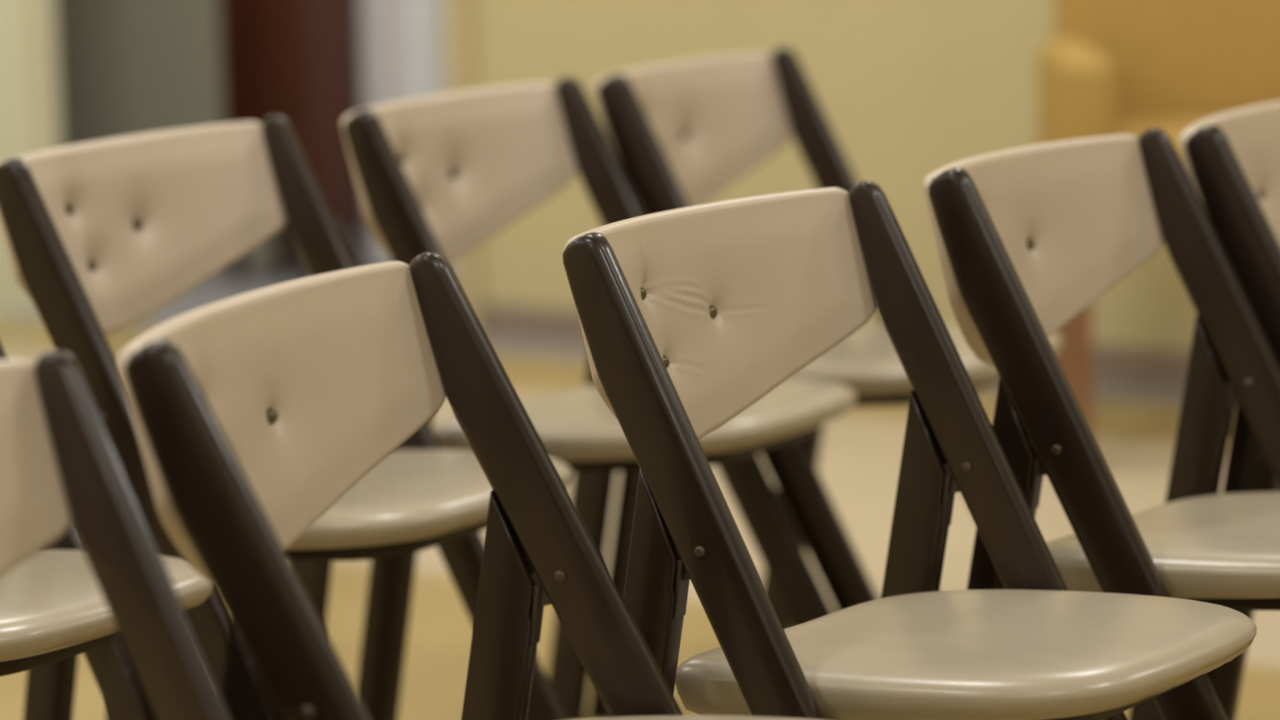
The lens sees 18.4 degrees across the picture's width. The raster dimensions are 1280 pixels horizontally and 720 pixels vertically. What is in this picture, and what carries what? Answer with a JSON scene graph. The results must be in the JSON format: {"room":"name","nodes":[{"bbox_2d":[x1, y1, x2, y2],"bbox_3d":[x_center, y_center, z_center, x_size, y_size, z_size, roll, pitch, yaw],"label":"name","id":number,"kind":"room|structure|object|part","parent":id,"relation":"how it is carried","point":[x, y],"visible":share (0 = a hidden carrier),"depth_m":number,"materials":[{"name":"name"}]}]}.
{"room":"meeting room","nodes":[
{"label":"meeting room","id":0,"kind":"room"},
{"bbox_2d":[0,0,36,315],"bbox_3d":[-3.685,-0.903,4.688,0.083,2.850,8.800,4,11,32],"label":"wall","id":1,"kind":"structure","parent":0,"point":[17,107],"depth_m":8.39,"materials":[{"name":"beige paint"}]},
{"bbox_2d":[29,0,60,151],"bbox_3d":[-1.327,-1.279,8.370,0.105,2.340,0.062,4,11,32],"label":"trim","id":2,"kind":"structure","parent":1,"relation":"attached to","point":[42,11],"depth_m":8.44,"materials":[{"name":"paint"}]},
{"bbox_2d":[53,0,306,266],"bbox_3d":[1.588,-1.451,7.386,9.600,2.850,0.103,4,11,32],"label":"doorway","id":3,"kind":"structure","parent":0,"point":[125,68],"depth_m":9.24,"materials":[{"name":"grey paint"}]},
{"bbox_2d":[337,0,453,270],"bbox_3d":[-0.457,-1.202,8.654,0.750,2.040,0.054,4,11,32],"label":"door","id":4,"kind":"structure","parent":3,"relation":"in","point":[402,43],"depth_m":8.76,"materials":[{"name":"white paint"}]},
{"bbox_2d":[0,262,1279,719],"bbox_3d":[-0.926,0.667,3.661,9.600,0.060,9.600,4,11,32],"label":"floor","id":5,"kind":"structure","parent":0,"point":[1135,425],"depth_m":6.06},
{"bbox_2d":[0,342,213,706],"bbox_3d":[-0.648,0.249,3.553,0.508,0.784,0.452,4,11,33],"label":"folding chair","id":6,"kind":"object","parent":5,"relation":"on","point":[53,606],"visible":0.48,"depth_m":3.42,"materials":[{"name":"beige leather"}]},
{"bbox_3d":[-0.515,0.220,3.718,0.451,0.784,0.021,4,11,33],"label":"leg","id":7,"kind":"part","parent":6,"relation":"part of","materials":[{"name":"brown wood"}]},
{"bbox_3d":[-0.605,0.247,3.525,0.299,0.050,0.413,4,11,33],"label":"seat frame","id":8,"kind":"part","parent":6,"relation":"part of","materials":[{"name":"black"}]},
{"bbox_3d":[-0.601,0.224,3.514,0.391,0.066,0.386,4,11,33],"label":"seat","id":9,"kind":"part","parent":6,"relation":"part of","materials":[{"name":"beige plastic"}]},
{"bbox_2d":[0,350,231,719],"bbox_3d":[-0.348,0.423,2.400,0.508,0.784,0.452,5,11,34],"label":"folding chair","id":10,"kind":"object","parent":5,"relation":"on","point":[60,464],"visible":1,"depth_m":2.60,"materials":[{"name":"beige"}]},
{"bbox_3d":[-0.530,0.126,2.475,0.084,0.199,0.433,5,11,34],"label":"backrest","id":11,"kind":"part","parent":10,"relation":"part of","materials":[{"name":"beige plastic"}]},
{"bbox_3d":[-0.365,0.472,2.683,0.138,0.601,0.021,5,11,34],"label":"leg","id":12,"kind":"part","parent":10,"relation":"part of","materials":[{"name":"brown wood"}]},
{"bbox_2d":[0,115,572,719],"bbox_3d":[-0.337,0.168,4.012,0.508,0.791,0.460,4,11,32],"label":"folding chair","id":13,"kind":"object","parent":5,"relation":"on","point":[101,236],"visible":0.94,"depth_m":4.04,"materials":[{"name":"beige leather"}]},
{"bbox_3d":[-0.591,0.281,3.938,0.138,0.601,0.021,4,11,32],"label":"leg","id":14,"kind":"part","parent":13,"relation":"part of","materials":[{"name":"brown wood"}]},
{"bbox_3d":[-0.432,0.202,3.824,0.451,0.784,0.021,4,11,32],"label":"leg","id":15,"kind":"part","parent":13,"relation":"part of","materials":[{"name":"brown wood"}]},
{"bbox_3d":[-0.525,-0.128,4.077,0.084,0.199,0.433,4,11,32],"label":"backrest","id":16,"kind":"part","parent":13,"relation":"part of","materials":[{"name":"beige plastic"}]},
{"bbox_3d":[-0.366,0.216,4.294,0.138,0.601,0.021,4,11,32],"label":"leg","id":17,"kind":"part","parent":13,"relation":"part of","materials":[{"name":"brown wood"}]},
{"bbox_3d":[-0.293,0.166,3.985,0.299,0.050,0.413,4,11,32],"label":"seat frame","id":18,"kind":"part","parent":13,"relation":"part of","materials":[{"name":"black"}]},
{"bbox_3d":[-0.207,0.137,4.180,0.451,0.784,0.021,4,11,32],"label":"leg","id":19,"kind":"part","parent":13,"relation":"part of","materials":[{"name":"brown wood"}]},
{"bbox_3d":[-0.290,0.143,3.974,0.391,0.066,0.386,4,11,32],"label":"seat","id":20,"kind":"part","parent":13,"relation":"part of","materials":[{"name":"beige plastic"}]},
{"bbox_2d":[217,0,364,280],"bbox_3d":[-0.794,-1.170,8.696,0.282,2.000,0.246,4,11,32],"label":"door","id":21,"kind":"structure","parent":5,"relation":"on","point":[298,61],"depth_m":8.71,"materials":[{"name":"brown wood"}]},
{"bbox_3d":[-0.898,-0.238,8.836,0.033,0.121,0.030,4,11,32],"label":"leg","id":22,"kind":"part","parent":21,"relation":"part of","materials":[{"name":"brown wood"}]},
{"bbox_3d":[-0.847,-1.186,8.610,0.218,1.740,0.013,4,11,32],"label":"door","id":23,"kind":"part","parent":21,"relation":"part of","materials":[{"name":"brown wood"}]},
{"bbox_3d":[-0.811,-0.262,8.970,0.033,0.121,0.030,4,11,32],"label":"leg","id":24,"kind":"part","parent":21,"relation":"part of","materials":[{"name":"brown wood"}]},
{"bbox_3d":[-0.725,-0.225,8.726,0.033,0.121,0.030,4,11,32],"label":"leg","id":25,"kind":"part","parent":21,"relation":"part of","materials":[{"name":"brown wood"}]},
{"bbox_3d":[-0.638,-0.249,8.861,0.033,0.121,0.030,4,11,32],"label":"leg","id":26,"kind":"part","parent":21,"relation":"part of","materials":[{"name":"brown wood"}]},
{"bbox_2d":[118,252,818,719],"bbox_3d":[-0.063,0.345,2.841,0.508,0.795,0.465,2,10,22],"label":"folding chair","id":27,"kind":"object","parent":5,"relation":"on","point":[254,413],"visible":1,"depth_m":2.95,"materials":[{"name":"beige leather"}]},
{"bbox_3d":[-0.125,0.381,2.639,0.451,0.784,0.021,2,10,22],"label":"leg","id":28,"kind":"part","parent":27,"relation":"part of","materials":[{"name":"brown wood"}]},
{"bbox_3d":[-0.298,0.464,2.726,0.138,0.601,0.021,2,10,22],"label":"leg","id":29,"kind":"part","parent":27,"relation":"part of","materials":[{"name":"brown wood"}]},
{"bbox_3d":[-0.267,0.054,2.873,0.084,0.199,0.433,2,10,22],"label":"backrest","id":30,"kind":"part","parent":27,"relation":"part of","materials":[{"name":"beige plastic"}]},
{"bbox_3d":[-0.137,0.394,3.114,0.138,0.601,0.021,2,10,22],"label":"leg","id":31,"kind":"part","parent":27,"relation":"part of","materials":[{"name":"brown wood"}]},
{"bbox_3d":[0.036,0.311,3.027,0.451,0.784,0.021,2,10,22],"label":"leg","id":32,"kind":"part","parent":27,"relation":"part of","materials":[{"name":"brown wood"}]},
{"bbox_3d":[-0.011,0.319,2.811,0.391,0.066,0.386,2,10,22],"label":"seat","id":33,"kind":"part","parent":27,"relation":"part of","materials":[{"name":"beige plastic"}]},
{"bbox_2d":[341,76,856,719],"bbox_3d":[-0.026,0.094,4.449,0.508,0.784,0.452,4,10,30],"label":"folding chair","id":34,"kind":"object","parent":5,"relation":"on","point":[444,174],"visible":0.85,"depth_m":4.51,"materials":[{"name":"beige leather"}]},
{"bbox_3d":[-0.116,0.126,4.258,0.451,0.784,0.021,4,10,30],"label":"leg","id":35,"kind":"part","parent":34,"relation":"part of","materials":[{"name":"brown wood"}]},
{"bbox_3d":[-0.278,0.206,4.367,0.138,0.601,0.021,4,10,30],"label":"leg","id":36,"kind":"part","parent":34,"relation":"part of","materials":[{"name":"brown wood"}]},
{"bbox_3d":[-0.215,-0.202,4.511,0.084,0.199,0.433,4,10,30],"label":"backrest","id":37,"kind":"part","parent":34,"relation":"part of","materials":[{"name":"beige plastic"}]},
{"bbox_3d":[-0.062,0.144,4.729,0.138,0.601,0.021,4,10,30],"label":"leg","id":38,"kind":"part","parent":34,"relation":"part of","materials":[{"name":"brown wood"}]},
{"bbox_3d":[0.022,0.069,4.412,0.391,0.066,0.386,4,10,30],"label":"seat","id":39,"kind":"part","parent":34,"relation":"part of","materials":[{"name":"beige plastic"}]},
{"bbox_3d":[0.018,0.091,4.422,0.299,0.050,0.413,4,10,30],"label":"seat frame","id":40,"kind":"part","parent":34,"relation":"part of","materials":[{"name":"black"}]},
{"bbox_3d":[0.099,0.064,4.620,0.451,0.784,0.021,4,10,30],"label":"leg","id":41,"kind":"part","parent":34,"relation":"part of","materials":[{"name":"brown wood"}]},
{"bbox_2d":[588,47,1062,717],"bbox_3d":[0.246,0.029,4.817,0.509,0.787,0.456,4,10,29],"label":"folding chair","id":42,"kind":"object","parent":5,"relation":"on","point":[681,133],"visible":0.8,"depth_m":4.80,"materials":[{"name":"beige leather"}]},
{"bbox_3d":[-0.005,0.141,4.732,0.138,0.601,0.021,4,10,29],"label":"leg","id":43,"kind":"part","parent":42,"relation":"part of","materials":[{"name":"brown wood"}]},
{"bbox_3d":[0.055,-0.266,4.877,0.084,0.199,0.433,4,10,29],"label":"backrest","id":44,"kind":"part","parent":42,"relation":"part of","materials":[{"name":"beige plastic"}]},
{"bbox_3d":[0.158,0.061,4.625,0.451,0.784,0.021,4,10,29],"label":"leg","id":45,"kind":"part","parent":42,"relation":"part of","materials":[{"name":"brown wood"}]},
{"bbox_3d":[0.205,0.080,5.097,0.138,0.601,0.021,4,10,29],"label":"leg","id":46,"kind":"part","parent":42,"relation":"part of","materials":[{"name":"brown wood"}]},
{"bbox_3d":[0.368,0.000,4.990,0.451,0.784,0.021,4,10,29],"label":"leg","id":47,"kind":"part","parent":42,"relation":"part of","materials":[{"name":"brown wood"}]},
{"bbox_3d":[0.294,0.004,4.781,0.391,0.066,0.386,4,10,29],"label":"seat","id":48,"kind":"part","parent":42,"relation":"part of","materials":[{"name":"beige plastic"}]},
{"bbox_3d":[0.290,0.026,4.791,0.299,0.050,0.413,4,10,29],"label":"seat frame","id":49,"kind":"part","parent":42,"relation":"part of","materials":[{"name":"black"}]},
{"bbox_2d":[562,181,1256,719],"bbox_3d":[0.240,0.270,3.282,0.508,0.790,0.458,5,10,34],"label":"folding chair","id":50,"kind":"object","parent":5,"relation":"on","point":[689,317],"visible":1,"depth_m":3.25,"materials":[{"name":"brown wood"}]},
{"bbox_3d":[-0.019,0.378,3.216,0.138,0.601,0.021,5,10,34],"label":"leg","id":51,"kind":"part","parent":50,"relation":"part of","materials":[{"name":"brown wood"}]},
{"bbox_3d":[0.136,0.300,3.096,0.451,0.784,0.021,5,10,34],"label":"leg","id":52,"kind":"part","parent":50,"relation":"part of","materials":[{"name":"brown wood"}]},
{"bbox_3d":[0.060,-0.029,3.361,0.082,0.200,0.422,5,10,34],"label":"backrest","id":53,"kind":"part","parent":50,"relation":"part of","materials":[{"name":"beige plastic"}]},
{"bbox_3d":[0.221,0.320,3.564,0.138,0.601,0.021,5,10,34],"label":"leg","id":54,"kind":"part","parent":50,"relation":"part of","materials":[{"name":"brown wood"}]},
{"bbox_3d":[0.285,0.245,3.241,0.391,0.066,0.386,5,10,34],"label":"seat","id":55,"kind":"part","parent":50,"relation":"part of","materials":[{"name":"beige plastic"}]},
{"bbox_3d":[0.376,0.242,3.444,0.451,0.784,0.021,5,10,34],"label":"leg","id":56,"kind":"part","parent":50,"relation":"part of","materials":[{"name":"brown wood"}]},
{"bbox_3d":[0.281,0.268,3.252,0.299,0.050,0.413,5,10,34],"label":"seat frame","id":57,"kind":"part","parent":50,"relation":"part of","materials":[{"name":"black"}]},
{"bbox_2d":[922,128,1279,719],"bbox_3d":[0.557,0.198,3.684,0.508,0.794,0.463,4,10,32],"label":"folding chair","id":58,"kind":"object","parent":5,"relation":"on","point":[1027,238],"visible":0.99,"depth_m":3.70,"materials":[{"name":"beige leather"}]},
{"bbox_3d":[0.302,0.307,3.609,0.138,0.601,0.021,4,10,32],"label":"leg","id":59,"kind":"part","parent":58,"relation":"part of","materials":[{"name":"brown wood"}]},
{"bbox_3d":[0.372,-0.099,3.754,0.084,0.199,0.433,4,10,32],"label":"backrest","id":60,"kind":"part","parent":58,"relation":"part of","materials":[{"name":"beige plastic"}]},
{"bbox_3d":[0.605,0.173,3.646,0.391,0.066,0.386,4,10,32],"label":"seat","id":61,"kind":"part","parent":58,"relation":"part of","materials":[{"name":"beige plastic"}]},
{"bbox_3d":[0.528,0.250,3.965,0.138,0.601,0.021,4,10,32],"label":"leg","id":62,"kind":"part","parent":58,"relation":"part of","materials":[{"name":"brown wood"}]},
{"bbox_3d":[0.687,0.171,3.852,0.451,0.784,0.021,4,10,32],"label":"leg","id":63,"kind":"part","parent":58,"relation":"part of","materials":[{"name":"brown wood"}]},
{"bbox_3d":[0.601,0.196,3.656,0.299,0.050,0.413,4,10,32],"label":"seat frame","id":64,"kind":"part","parent":58,"relation":"part of","materials":[{"name":"black"}]},
{"bbox_2d":[1037,0,1279,431],"bbox_3d":[0.991,-0.390,6.489,0.650,1.060,0.559,-1,9,0],"label":"armchair","id":65,"kind":"object","parent":5,"relation":"on","point":[1109,67],"visible":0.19,"depth_m":6.62,"materials":[{"name":"fabric"}]},
{"bbox_3d":[0.698,-0.087,6.652,0.044,0.425,0.044,-1,9,0],"label":"leg","id":66,"kind":"part","parent":65,"relation":"part of","materials":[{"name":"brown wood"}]},
{"bbox_3d":[0.699,-0.034,6.316,0.044,0.425,0.044,-1,9,0],"label":"leg","id":67,"kind":"part","parent":65,"relation":"part of","materials":[{"name":"brown wood"}]},
{"bbox_3d":[0.711,-0.388,6.430,0.090,0.248,0.420,-1,9,0],"label":"armrest","id":68,"kind":"part","parent":65,"relation":"part of","materials":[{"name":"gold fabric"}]},
{"bbox_2d":[1116,117,1205,165],"bbox_3d":[0.992,-0.339,6.423,0.468,0.080,0.412,-1,9,0],"label":"seat cushion","id":69,"kind":"object","parent":65,"relation":"on","point":[1173,126],"depth_m":6.48,"materials":[{"name":"leather"}]},
{"bbox_3d":[0.985,-0.639,6.660,0.570,0.620,0.144,-1,9,0],"label":"backrest","id":70,"kind":"part","parent":65,"relation":"part of","materials":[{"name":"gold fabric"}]},
{"bbox_2d":[1178,101,1279,719],"bbox_3d":[0.841,0.134,4.061,0.508,0.784,0.452,4,10,31],"label":"folding chair","id":71,"kind":"object","parent":5,"relation":"on","point":[1231,158],"visible":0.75,"depth_m":3.92,"materials":[{"name":"beige leather"}]},
{"bbox_3d":[0.653,-0.162,4.126,0.084,0.199,0.433,4,10,31],"label":"backrest","id":72,"kind":"part","parent":71,"relation":"part of","materials":[{"name":"beige plastic"}]},
{"bbox_3d":[0.747,0.166,3.871,0.451,0.784,0.021,4,10,31],"label":"leg","id":73,"kind":"part","parent":71,"relation":"part of","materials":[{"name":"brown wood"}]},
{"bbox_3d":[0.587,0.246,3.983,0.138,0.601,0.021,4,10,31],"label":"leg","id":74,"kind":"part","parent":71,"relation":"part of","materials":[{"name":"brown wood"}]},
{"bbox_3d":[0.888,0.109,4.024,0.391,0.066,0.386,4,10,31],"label":"seat","id":75,"kind":"part","parent":71,"relation":"part of","materials":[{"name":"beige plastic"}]},
{"bbox_2d":[472,0,1197,350],"bbox_3d":[1.988,-1.288,6.290,7.735,2.850,0.062,4,11,32],"label":"wall","id":76,"kind":"structure","parent":0,"point":[908,91],"depth_m":7.41,"materials":[{"name":"beige paint"}]},
{"bbox_2d":[444,0,481,322],"bbox_3d":[-0.355,-1.213,7.805,0.055,2.340,0.085,4,11,32],"label":"trim","id":77,"kind":"structure","parent":76,"relation":"attached to","point":[459,13],"depth_m":7.87,"materials":[{"name":"paint"}]},
{"bbox_2d":[480,302,1190,386],"bbox_3d":[2.473,0.128,6.176,6.615,0.065,0.014,4,11,32],"label":"baseboard","id":78,"kind":"structure","parent":76,"relation":"attached to","point":[1152,366],"depth_m":7.21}
]}

